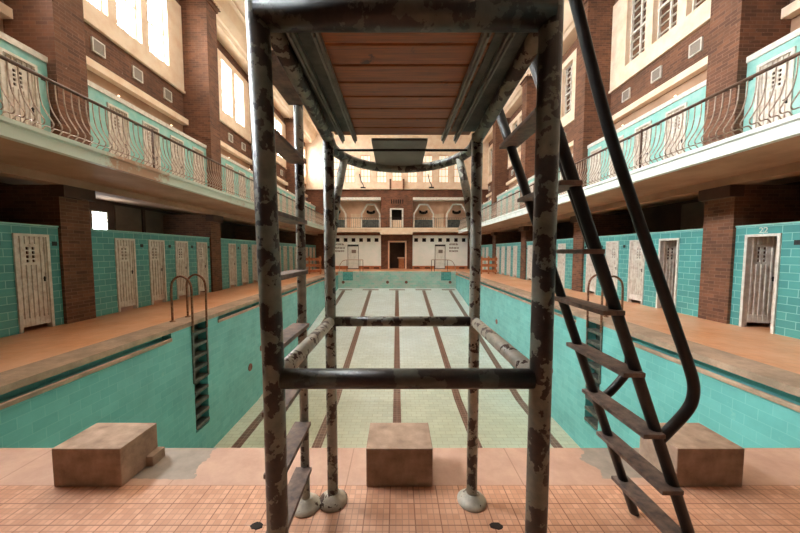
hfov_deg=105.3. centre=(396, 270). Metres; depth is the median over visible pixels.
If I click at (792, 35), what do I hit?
ledge
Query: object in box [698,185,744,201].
head
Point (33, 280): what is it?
door
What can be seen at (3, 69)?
door
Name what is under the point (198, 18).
brick pillar
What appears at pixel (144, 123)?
door
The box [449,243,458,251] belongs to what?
notice
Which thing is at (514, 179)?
canopy slab
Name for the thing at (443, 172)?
window
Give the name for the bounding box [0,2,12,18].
canopy slab
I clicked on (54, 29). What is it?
brick pillar
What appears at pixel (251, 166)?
brick pillar
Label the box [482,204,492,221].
balcony railing
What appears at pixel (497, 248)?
door
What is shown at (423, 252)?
wall
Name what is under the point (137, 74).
air vent
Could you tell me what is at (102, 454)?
starting block
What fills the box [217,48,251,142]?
window surround
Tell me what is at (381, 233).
balcony
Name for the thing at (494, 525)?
drain
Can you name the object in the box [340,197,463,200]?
ledge
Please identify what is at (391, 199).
centre brick slots
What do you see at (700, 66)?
canopy slab
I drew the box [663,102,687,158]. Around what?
door
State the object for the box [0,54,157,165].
balcony railing
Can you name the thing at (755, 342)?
deck
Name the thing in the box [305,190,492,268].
wall
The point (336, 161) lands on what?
window
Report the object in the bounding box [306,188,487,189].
ledge
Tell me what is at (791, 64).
door
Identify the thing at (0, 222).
wall cap
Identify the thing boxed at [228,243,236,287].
door
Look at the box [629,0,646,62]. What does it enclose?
window
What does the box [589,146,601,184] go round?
door
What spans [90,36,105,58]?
air vent
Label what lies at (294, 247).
door
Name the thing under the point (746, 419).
wall
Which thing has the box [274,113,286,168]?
window surround
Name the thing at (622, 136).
door
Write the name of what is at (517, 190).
door
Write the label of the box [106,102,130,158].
door
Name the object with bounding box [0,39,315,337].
wall
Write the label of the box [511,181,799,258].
wall
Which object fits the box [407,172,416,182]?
window
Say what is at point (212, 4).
capital
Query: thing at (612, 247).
door
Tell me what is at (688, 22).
window surround
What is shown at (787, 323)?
wall
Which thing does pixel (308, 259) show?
wooden barrier
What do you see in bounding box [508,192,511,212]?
door
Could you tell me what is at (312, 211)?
balcony railing
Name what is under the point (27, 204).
brick pillar
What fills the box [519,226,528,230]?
head
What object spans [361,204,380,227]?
arch frame
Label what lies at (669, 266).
door
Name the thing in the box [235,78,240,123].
window
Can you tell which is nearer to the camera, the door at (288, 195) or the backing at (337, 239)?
the door at (288, 195)
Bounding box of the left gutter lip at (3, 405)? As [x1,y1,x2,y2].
[0,274,338,409]
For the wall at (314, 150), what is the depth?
27.14 m
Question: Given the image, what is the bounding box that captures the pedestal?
[390,179,403,189]
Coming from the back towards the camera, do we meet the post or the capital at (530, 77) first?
the capital at (530, 77)
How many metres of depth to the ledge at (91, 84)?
8.70 m
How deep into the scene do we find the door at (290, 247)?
21.16 m
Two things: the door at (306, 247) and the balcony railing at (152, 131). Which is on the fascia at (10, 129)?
the balcony railing at (152, 131)
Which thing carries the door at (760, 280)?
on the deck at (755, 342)
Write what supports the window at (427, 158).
in the wall at (314, 150)
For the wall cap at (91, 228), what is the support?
on the wall at (103, 247)
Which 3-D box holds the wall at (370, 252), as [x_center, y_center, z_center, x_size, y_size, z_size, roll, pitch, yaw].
[-3.905,-1.761,27.619,4.904,2.744,0.250,0,4,0]
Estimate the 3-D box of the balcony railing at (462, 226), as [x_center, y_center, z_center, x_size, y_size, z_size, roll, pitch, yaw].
[5.370,-3.780,24.620,0.237,0.900,3.610,0,4,0]
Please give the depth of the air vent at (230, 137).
14.86 m
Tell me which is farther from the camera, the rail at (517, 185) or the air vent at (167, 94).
the rail at (517, 185)
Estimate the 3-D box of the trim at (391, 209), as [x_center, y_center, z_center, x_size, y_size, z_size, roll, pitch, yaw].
[-0.032,-4.624,27.439,1.208,1.840,0.260,0,4,0]
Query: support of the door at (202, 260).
in the wall at (103, 247)
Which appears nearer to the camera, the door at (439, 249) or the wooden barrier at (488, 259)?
the wooden barrier at (488, 259)
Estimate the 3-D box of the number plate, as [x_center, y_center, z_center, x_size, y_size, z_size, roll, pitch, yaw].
[7.344,-0.507,5.595,0.012,0.090,0.090,0,4,0]
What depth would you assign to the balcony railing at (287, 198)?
14.98 m
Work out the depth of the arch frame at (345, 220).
27.64 m
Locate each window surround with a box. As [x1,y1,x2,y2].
[83,0,185,93]
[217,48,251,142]
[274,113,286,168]
[304,147,306,183]
[487,143,492,183]
[507,110,521,168]
[560,48,576,128]
[608,0,710,93]
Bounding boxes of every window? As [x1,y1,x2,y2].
[88,0,101,10]
[90,210,108,229]
[116,0,136,39]
[147,0,164,62]
[221,63,228,114]
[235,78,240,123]
[334,157,339,182]
[345,155,354,182]
[360,155,370,182]
[377,172,386,182]
[392,173,401,180]
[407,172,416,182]
[422,155,432,182]
[439,155,448,182]
[454,164,459,182]
[565,63,572,114]
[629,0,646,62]
[657,0,677,39]
[692,0,705,10]
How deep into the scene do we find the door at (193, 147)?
11.31 m
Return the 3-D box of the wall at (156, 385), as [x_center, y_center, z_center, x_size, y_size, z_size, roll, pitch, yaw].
[-4.875,2.539,13.528,0.350,3.320,21.905,0,4,0]
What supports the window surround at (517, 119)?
attached to the wall at (675, 61)
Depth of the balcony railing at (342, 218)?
26.49 m
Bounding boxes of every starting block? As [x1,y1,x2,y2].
[52,423,164,486]
[366,423,432,486]
[639,423,744,486]
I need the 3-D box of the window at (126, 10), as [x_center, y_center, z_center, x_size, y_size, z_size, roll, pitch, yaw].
[-8.290,-8.287,9.191,0.120,2.300,0.860,0,4,0]
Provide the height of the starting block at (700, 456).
0.270 m
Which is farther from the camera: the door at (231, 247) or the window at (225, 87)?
the window at (225, 87)
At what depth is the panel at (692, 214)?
9.43 m
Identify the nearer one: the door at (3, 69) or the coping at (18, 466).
the coping at (18, 466)
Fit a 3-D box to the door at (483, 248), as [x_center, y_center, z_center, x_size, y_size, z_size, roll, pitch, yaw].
[7.375,-0.960,25.930,0.110,1.950,0.600,0,4,0]
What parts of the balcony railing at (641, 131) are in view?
hand rail, post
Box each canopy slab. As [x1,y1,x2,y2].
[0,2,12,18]
[86,56,188,124]
[220,140,252,164]
[277,176,287,185]
[506,177,516,185]
[612,56,707,122]
[781,0,799,18]
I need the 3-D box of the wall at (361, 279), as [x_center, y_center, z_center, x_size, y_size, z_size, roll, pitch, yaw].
[0.000,0.788,24.544,9.400,1.370,0.300,0,4,0]
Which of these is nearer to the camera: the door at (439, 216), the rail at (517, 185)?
the rail at (517, 185)
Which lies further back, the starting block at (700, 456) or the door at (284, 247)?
the door at (284, 247)
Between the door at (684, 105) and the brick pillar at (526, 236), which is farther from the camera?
the brick pillar at (526, 236)
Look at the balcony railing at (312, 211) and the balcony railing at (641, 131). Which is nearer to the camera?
the balcony railing at (641, 131)
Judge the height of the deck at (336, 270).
0.300 m
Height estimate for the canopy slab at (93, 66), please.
0.200 m
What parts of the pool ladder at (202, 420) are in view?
hoop rail, hoop rail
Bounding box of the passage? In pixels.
[390,243,404,267]
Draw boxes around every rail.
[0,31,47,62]
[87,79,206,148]
[221,154,252,173]
[277,185,294,195]
[431,259,455,270]
[497,184,518,196]
[587,79,706,148]
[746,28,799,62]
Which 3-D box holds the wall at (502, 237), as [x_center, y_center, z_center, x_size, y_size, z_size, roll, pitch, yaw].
[8.240,-1.321,22.987,1.920,3.030,0.650,0,4,0]
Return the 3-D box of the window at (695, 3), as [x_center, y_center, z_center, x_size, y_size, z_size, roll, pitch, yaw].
[8.290,-8.216,8.043,0.120,2.300,0.860,0,4,0]
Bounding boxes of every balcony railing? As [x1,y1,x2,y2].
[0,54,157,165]
[150,129,253,201]
[277,192,295,215]
[305,206,323,224]
[340,218,458,227]
[458,217,466,229]
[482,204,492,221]
[489,184,533,217]
[558,129,643,195]
[636,51,799,165]
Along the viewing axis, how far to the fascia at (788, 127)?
5.30 m
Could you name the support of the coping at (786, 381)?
on the wall at (746, 419)
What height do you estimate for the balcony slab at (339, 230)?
0.353 m
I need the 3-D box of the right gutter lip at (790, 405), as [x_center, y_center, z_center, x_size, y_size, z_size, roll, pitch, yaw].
[4.695,1.017,13.435,0.050,0.070,21.905,0,4,0]
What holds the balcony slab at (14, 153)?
attached to the wall at (226, 228)
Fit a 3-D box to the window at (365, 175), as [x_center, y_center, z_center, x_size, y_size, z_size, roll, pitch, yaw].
[-2.815,-9.043,27.349,0.920,2.452,0.140,0,4,0]
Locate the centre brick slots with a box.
[391,199,402,203]
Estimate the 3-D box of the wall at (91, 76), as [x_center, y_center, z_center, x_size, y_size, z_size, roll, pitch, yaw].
[-8.235,-4.108,12.122,0.070,3.080,30.700,0,4,0]
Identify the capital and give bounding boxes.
[206,0,220,13]
[520,74,532,86]
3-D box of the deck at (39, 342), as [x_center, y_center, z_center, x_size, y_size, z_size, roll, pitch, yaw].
[-7.225,0.932,13.429,3.950,0.300,21.905,0,4,0]
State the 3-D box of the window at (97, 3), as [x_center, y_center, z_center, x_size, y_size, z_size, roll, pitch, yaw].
[-8.290,-8.216,8.043,0.120,2.300,0.860,0,4,0]
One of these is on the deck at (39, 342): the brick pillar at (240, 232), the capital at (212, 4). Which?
the brick pillar at (240, 232)
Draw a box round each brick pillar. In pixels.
[0,185,95,323]
[3,0,90,144]
[163,215,221,291]
[179,0,221,190]
[234,226,255,240]
[250,143,252,170]
[279,232,295,243]
[284,121,294,193]
[491,121,509,218]
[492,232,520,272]
[520,80,536,208]
[520,226,559,279]
[572,215,632,291]
[573,0,614,186]
[698,185,799,323]
[703,0,790,145]
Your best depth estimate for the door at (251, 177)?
15.47 m
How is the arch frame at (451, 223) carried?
on the balcony slab at (339, 230)
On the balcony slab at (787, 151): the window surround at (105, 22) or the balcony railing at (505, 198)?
the balcony railing at (505, 198)
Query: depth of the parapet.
27.79 m
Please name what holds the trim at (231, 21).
attached to the wall at (118, 61)
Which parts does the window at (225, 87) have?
pane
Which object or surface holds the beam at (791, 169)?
on the brick pillar at (606, 225)
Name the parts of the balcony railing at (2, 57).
hand rail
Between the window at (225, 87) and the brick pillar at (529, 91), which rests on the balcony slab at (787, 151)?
the brick pillar at (529, 91)
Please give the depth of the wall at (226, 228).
10.19 m
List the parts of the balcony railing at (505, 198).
hand rail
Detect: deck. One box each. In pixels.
[0,272,323,372]
[310,269,483,274]
[466,272,799,373]
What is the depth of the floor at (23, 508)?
1.90 m
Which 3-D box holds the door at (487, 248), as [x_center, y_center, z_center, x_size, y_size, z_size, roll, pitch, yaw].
[7.375,-0.894,24.852,0.110,1.950,0.600,0,4,0]
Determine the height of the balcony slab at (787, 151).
0.200 m
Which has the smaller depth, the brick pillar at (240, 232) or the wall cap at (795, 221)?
the wall cap at (795, 221)
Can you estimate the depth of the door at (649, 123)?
9.13 m
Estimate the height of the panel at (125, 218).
3.100 m
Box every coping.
[0,272,337,394]
[0,448,799,484]
[456,272,799,396]
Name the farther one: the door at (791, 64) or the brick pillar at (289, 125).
the brick pillar at (289, 125)
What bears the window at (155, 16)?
attached to the window surround at (105, 22)
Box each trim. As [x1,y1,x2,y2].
[213,0,221,10]
[216,0,318,142]
[388,241,406,268]
[390,208,402,227]
[483,0,576,142]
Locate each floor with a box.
[0,485,799,532]
[214,288,579,447]
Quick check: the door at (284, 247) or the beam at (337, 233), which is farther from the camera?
the beam at (337, 233)
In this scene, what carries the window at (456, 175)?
in the wall at (314, 150)
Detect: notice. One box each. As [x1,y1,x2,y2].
[335,243,344,251]
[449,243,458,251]
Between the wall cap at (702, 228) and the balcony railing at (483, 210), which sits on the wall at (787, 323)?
the wall cap at (702, 228)
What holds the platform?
on the floor at (23, 508)
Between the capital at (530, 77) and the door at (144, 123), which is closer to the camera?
the door at (144, 123)
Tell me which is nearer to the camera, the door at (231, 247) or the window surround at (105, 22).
the window surround at (105, 22)
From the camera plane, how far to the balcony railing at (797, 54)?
5.02 m
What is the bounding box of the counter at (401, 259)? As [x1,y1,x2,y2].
[398,257,404,268]
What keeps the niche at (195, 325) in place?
attached to the wall at (156, 385)
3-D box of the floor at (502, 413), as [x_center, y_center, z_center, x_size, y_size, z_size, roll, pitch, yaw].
[0.000,3.238,13.570,10.000,2.320,22.305,0,4,0]
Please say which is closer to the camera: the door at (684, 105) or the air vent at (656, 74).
the door at (684, 105)
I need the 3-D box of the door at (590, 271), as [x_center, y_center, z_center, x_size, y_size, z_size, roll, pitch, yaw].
[7.375,-0.078,11.517,0.110,1.950,0.600,0,4,0]
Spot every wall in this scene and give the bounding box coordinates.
[0,0,305,193]
[0,18,305,200]
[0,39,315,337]
[0,182,282,253]
[0,274,337,447]
[305,132,488,187]
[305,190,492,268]
[335,235,380,265]
[338,271,455,287]
[412,235,467,265]
[456,274,799,447]
[481,35,799,338]
[488,0,794,193]
[488,14,799,200]
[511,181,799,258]
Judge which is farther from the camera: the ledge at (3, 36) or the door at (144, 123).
the door at (144, 123)
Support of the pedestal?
attached to the wall at (314, 150)
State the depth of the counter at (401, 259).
28.46 m
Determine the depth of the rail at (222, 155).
13.91 m
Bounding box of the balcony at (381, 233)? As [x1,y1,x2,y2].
[380,232,412,234]
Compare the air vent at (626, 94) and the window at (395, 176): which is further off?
the window at (395, 176)
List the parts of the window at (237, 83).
pane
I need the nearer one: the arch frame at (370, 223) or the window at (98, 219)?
the window at (98, 219)
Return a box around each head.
[49,185,95,201]
[206,215,223,222]
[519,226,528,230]
[570,216,577,222]
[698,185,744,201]
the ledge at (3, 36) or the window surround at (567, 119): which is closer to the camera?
the ledge at (3, 36)
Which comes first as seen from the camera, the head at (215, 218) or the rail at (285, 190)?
the head at (215, 218)
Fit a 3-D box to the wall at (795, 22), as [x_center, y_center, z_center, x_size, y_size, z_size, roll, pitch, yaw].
[8.235,-4.108,12.122,0.070,3.080,30.700,0,4,0]
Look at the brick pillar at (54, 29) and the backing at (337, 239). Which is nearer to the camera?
the brick pillar at (54, 29)
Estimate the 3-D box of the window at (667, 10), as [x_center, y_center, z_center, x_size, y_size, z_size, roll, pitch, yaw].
[8.290,-8.287,9.191,0.120,2.300,0.860,0,4,0]
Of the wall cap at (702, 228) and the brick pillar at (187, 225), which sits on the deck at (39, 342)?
the brick pillar at (187, 225)
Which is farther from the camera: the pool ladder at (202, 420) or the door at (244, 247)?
the door at (244, 247)
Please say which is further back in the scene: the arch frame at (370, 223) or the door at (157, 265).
the arch frame at (370, 223)
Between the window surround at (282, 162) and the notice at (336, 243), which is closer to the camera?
the window surround at (282, 162)
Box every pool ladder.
[170,274,209,429]
[584,274,623,429]
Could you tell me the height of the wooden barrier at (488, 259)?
1.250 m
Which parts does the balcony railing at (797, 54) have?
hand rail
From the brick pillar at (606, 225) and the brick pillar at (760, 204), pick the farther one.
the brick pillar at (606, 225)
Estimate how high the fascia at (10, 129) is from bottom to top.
0.250 m
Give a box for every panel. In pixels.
[113,205,171,259]
[680,202,704,229]
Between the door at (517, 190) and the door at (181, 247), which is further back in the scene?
the door at (517, 190)
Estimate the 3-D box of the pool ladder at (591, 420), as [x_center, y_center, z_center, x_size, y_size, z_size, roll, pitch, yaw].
[4.909,1.924,7.266,0.542,3.653,0.630,0,4,0]
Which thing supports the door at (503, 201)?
in the wall at (787, 323)
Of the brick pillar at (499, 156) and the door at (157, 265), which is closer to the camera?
the door at (157, 265)
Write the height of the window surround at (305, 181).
3.160 m
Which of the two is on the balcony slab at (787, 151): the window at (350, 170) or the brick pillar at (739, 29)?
the brick pillar at (739, 29)
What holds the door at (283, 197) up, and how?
in the wall at (103, 247)
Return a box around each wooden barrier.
[306,256,321,273]
[481,256,496,273]
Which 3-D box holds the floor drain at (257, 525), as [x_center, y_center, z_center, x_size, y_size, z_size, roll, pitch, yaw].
[-0.821,1.491,1.780,0.079,0.006,0.054,0,4,0]
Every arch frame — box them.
[337,205,346,227]
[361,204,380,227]
[413,204,433,227]
[446,204,465,227]
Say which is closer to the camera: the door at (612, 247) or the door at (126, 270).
the door at (126, 270)
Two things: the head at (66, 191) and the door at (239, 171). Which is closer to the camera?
the head at (66, 191)
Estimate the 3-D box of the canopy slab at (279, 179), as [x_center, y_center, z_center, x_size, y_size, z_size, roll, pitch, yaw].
[-8.115,-6.153,20.012,0.270,0.200,4.700,0,4,0]
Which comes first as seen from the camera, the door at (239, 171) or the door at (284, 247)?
the door at (239, 171)
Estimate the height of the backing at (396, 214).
1.860 m
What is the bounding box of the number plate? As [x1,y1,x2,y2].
[794,240,799,244]
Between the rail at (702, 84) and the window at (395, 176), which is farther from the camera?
the window at (395, 176)
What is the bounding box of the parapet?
[392,220,400,227]
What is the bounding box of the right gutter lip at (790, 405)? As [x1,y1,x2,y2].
[455,274,799,412]
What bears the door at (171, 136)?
in the wall at (103, 247)
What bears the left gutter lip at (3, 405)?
attached to the wall at (156, 385)
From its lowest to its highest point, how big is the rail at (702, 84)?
0.120 m
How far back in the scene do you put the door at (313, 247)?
26.95 m
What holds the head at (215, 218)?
attached to the brick pillar at (187, 225)
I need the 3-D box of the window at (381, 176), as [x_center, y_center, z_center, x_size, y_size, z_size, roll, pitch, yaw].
[-1.362,-9.043,27.349,0.920,2.452,0.140,0,4,0]
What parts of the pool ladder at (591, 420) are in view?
hoop rail, hoop rail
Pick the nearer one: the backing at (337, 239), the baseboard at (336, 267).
the baseboard at (336, 267)
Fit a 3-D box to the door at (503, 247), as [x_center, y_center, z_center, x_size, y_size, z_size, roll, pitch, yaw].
[7.375,-0.665,21.119,0.110,1.950,0.600,0,4,0]
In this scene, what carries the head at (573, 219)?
attached to the brick pillar at (606, 225)
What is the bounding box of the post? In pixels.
[141,209,145,232]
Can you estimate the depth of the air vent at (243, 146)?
16.12 m
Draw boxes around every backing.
[336,238,377,268]
[392,210,401,219]
[414,238,464,268]
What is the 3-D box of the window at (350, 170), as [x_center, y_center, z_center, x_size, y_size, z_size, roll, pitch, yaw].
[-4.223,-9.043,27.349,0.920,2.452,0.140,0,4,0]
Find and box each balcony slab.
[0,137,323,233]
[337,228,460,232]
[457,135,799,233]
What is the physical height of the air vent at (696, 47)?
0.360 m
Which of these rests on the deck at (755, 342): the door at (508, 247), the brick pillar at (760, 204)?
the brick pillar at (760, 204)
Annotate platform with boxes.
[245,0,700,532]
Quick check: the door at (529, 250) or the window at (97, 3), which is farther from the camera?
the door at (529, 250)
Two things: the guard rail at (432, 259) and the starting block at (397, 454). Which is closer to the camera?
the starting block at (397, 454)
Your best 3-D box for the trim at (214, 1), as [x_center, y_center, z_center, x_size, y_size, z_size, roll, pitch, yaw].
[-7.360,-10.322,11.677,0.760,0.100,0.910,0,4,0]
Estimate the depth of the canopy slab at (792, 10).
6.20 m
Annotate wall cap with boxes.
[0,222,58,226]
[91,228,209,237]
[599,228,702,236]
[735,221,799,226]
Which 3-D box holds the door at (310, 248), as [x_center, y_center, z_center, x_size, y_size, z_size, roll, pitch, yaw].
[-7.375,-0.960,25.930,0.110,1.950,0.600,0,4,0]
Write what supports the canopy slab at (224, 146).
attached to the wall at (118, 61)
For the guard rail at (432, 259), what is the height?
0.958 m
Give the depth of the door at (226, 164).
13.45 m
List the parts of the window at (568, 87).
pane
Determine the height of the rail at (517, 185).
0.120 m
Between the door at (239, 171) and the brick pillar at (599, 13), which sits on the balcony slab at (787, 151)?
the brick pillar at (599, 13)
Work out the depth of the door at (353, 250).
27.57 m
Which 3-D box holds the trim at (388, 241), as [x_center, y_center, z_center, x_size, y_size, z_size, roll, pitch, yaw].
[0.023,-1.371,27.678,1.680,2.557,0.180,0,4,0]
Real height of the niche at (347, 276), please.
0.700 m
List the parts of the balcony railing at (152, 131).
post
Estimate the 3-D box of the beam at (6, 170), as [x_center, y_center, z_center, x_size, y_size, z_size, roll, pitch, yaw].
[-7.325,-2.266,12.235,0.350,0.170,30.700,0,4,0]
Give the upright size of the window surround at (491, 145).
3.160 m
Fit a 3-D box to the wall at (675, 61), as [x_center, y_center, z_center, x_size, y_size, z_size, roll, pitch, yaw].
[8.675,-7.990,11.884,1.050,4.700,30.700,0,4,0]
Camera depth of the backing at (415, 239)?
28.08 m
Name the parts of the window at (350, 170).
pane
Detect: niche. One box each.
[194,324,200,419]
[343,272,450,280]
[593,324,599,419]
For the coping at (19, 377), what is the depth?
5.04 m
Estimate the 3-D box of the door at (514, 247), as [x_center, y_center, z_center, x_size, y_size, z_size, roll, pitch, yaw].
[7.375,-0.534,18.963,0.110,1.950,0.600,0,4,0]
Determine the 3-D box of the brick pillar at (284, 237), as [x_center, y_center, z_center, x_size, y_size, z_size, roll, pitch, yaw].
[-8.240,-1.321,22.987,1.920,3.030,0.650,0,4,0]
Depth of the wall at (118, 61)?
10.06 m
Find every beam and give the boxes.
[0,163,317,235]
[337,233,467,234]
[481,161,799,234]
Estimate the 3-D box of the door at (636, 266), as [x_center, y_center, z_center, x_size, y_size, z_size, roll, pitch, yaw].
[7.375,0.054,9.361,0.110,1.950,0.600,0,4,0]
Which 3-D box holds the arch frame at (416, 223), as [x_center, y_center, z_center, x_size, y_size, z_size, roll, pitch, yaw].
[2.407,-4.858,27.705,1.907,2.276,0.400,0,4,0]
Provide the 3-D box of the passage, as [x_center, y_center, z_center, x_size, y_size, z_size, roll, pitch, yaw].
[0.023,-1.655,28.703,2.008,3.000,1.300,0,4,0]
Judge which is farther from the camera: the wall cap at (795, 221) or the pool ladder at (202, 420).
the pool ladder at (202, 420)
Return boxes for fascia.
[0,115,323,229]
[458,113,799,232]
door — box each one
[0,47,41,128]
[12,233,54,333]
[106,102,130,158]
[114,238,138,311]
[142,120,160,169]
[148,240,166,304]
[170,135,184,177]
[175,241,189,298]
[192,146,204,184]
[196,242,208,294]
[225,163,233,194]
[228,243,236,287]
[238,170,245,198]
[241,244,248,284]
[250,176,253,201]
[252,245,257,282]
[282,192,285,212]
[283,246,286,270]
[288,195,291,214]
[289,246,292,269]
[294,247,296,269]
[306,247,307,269]
[309,247,311,269]
[313,247,314,269]
[348,245,358,268]
[350,213,360,227]
[434,213,443,227]
[435,245,444,267]
[482,247,484,269]
[486,247,488,269]
[496,247,499,273]
[501,246,504,273]
[502,195,505,214]
[506,246,510,275]
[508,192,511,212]
[513,246,516,277]
[514,189,518,210]
[527,245,532,280]
[557,243,565,287]
[585,254,596,294]
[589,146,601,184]
[605,241,618,291]
[609,135,623,177]
[627,240,644,304]
[633,120,651,169]
[655,238,679,307]
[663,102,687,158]
[739,233,781,333]
[752,46,796,128]
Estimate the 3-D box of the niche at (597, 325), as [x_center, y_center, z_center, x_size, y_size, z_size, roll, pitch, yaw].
[4.970,2.533,7.318,0.140,2.550,0.500,0,4,0]
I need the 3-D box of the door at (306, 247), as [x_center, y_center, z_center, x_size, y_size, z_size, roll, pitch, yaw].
[-7.375,-0.894,24.852,0.110,1.950,0.600,0,4,0]
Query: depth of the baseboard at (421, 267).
27.56 m
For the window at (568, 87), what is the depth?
14.78 m
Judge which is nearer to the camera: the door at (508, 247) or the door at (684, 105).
the door at (684, 105)
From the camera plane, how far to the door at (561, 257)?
13.60 m
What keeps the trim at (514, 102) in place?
attached to the wall at (675, 61)
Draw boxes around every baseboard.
[335,266,380,268]
[412,266,466,268]
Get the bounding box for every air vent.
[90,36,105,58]
[132,65,142,83]
[163,87,171,102]
[228,133,232,142]
[241,142,245,150]
[622,87,630,102]
[651,65,661,83]
[688,36,703,58]

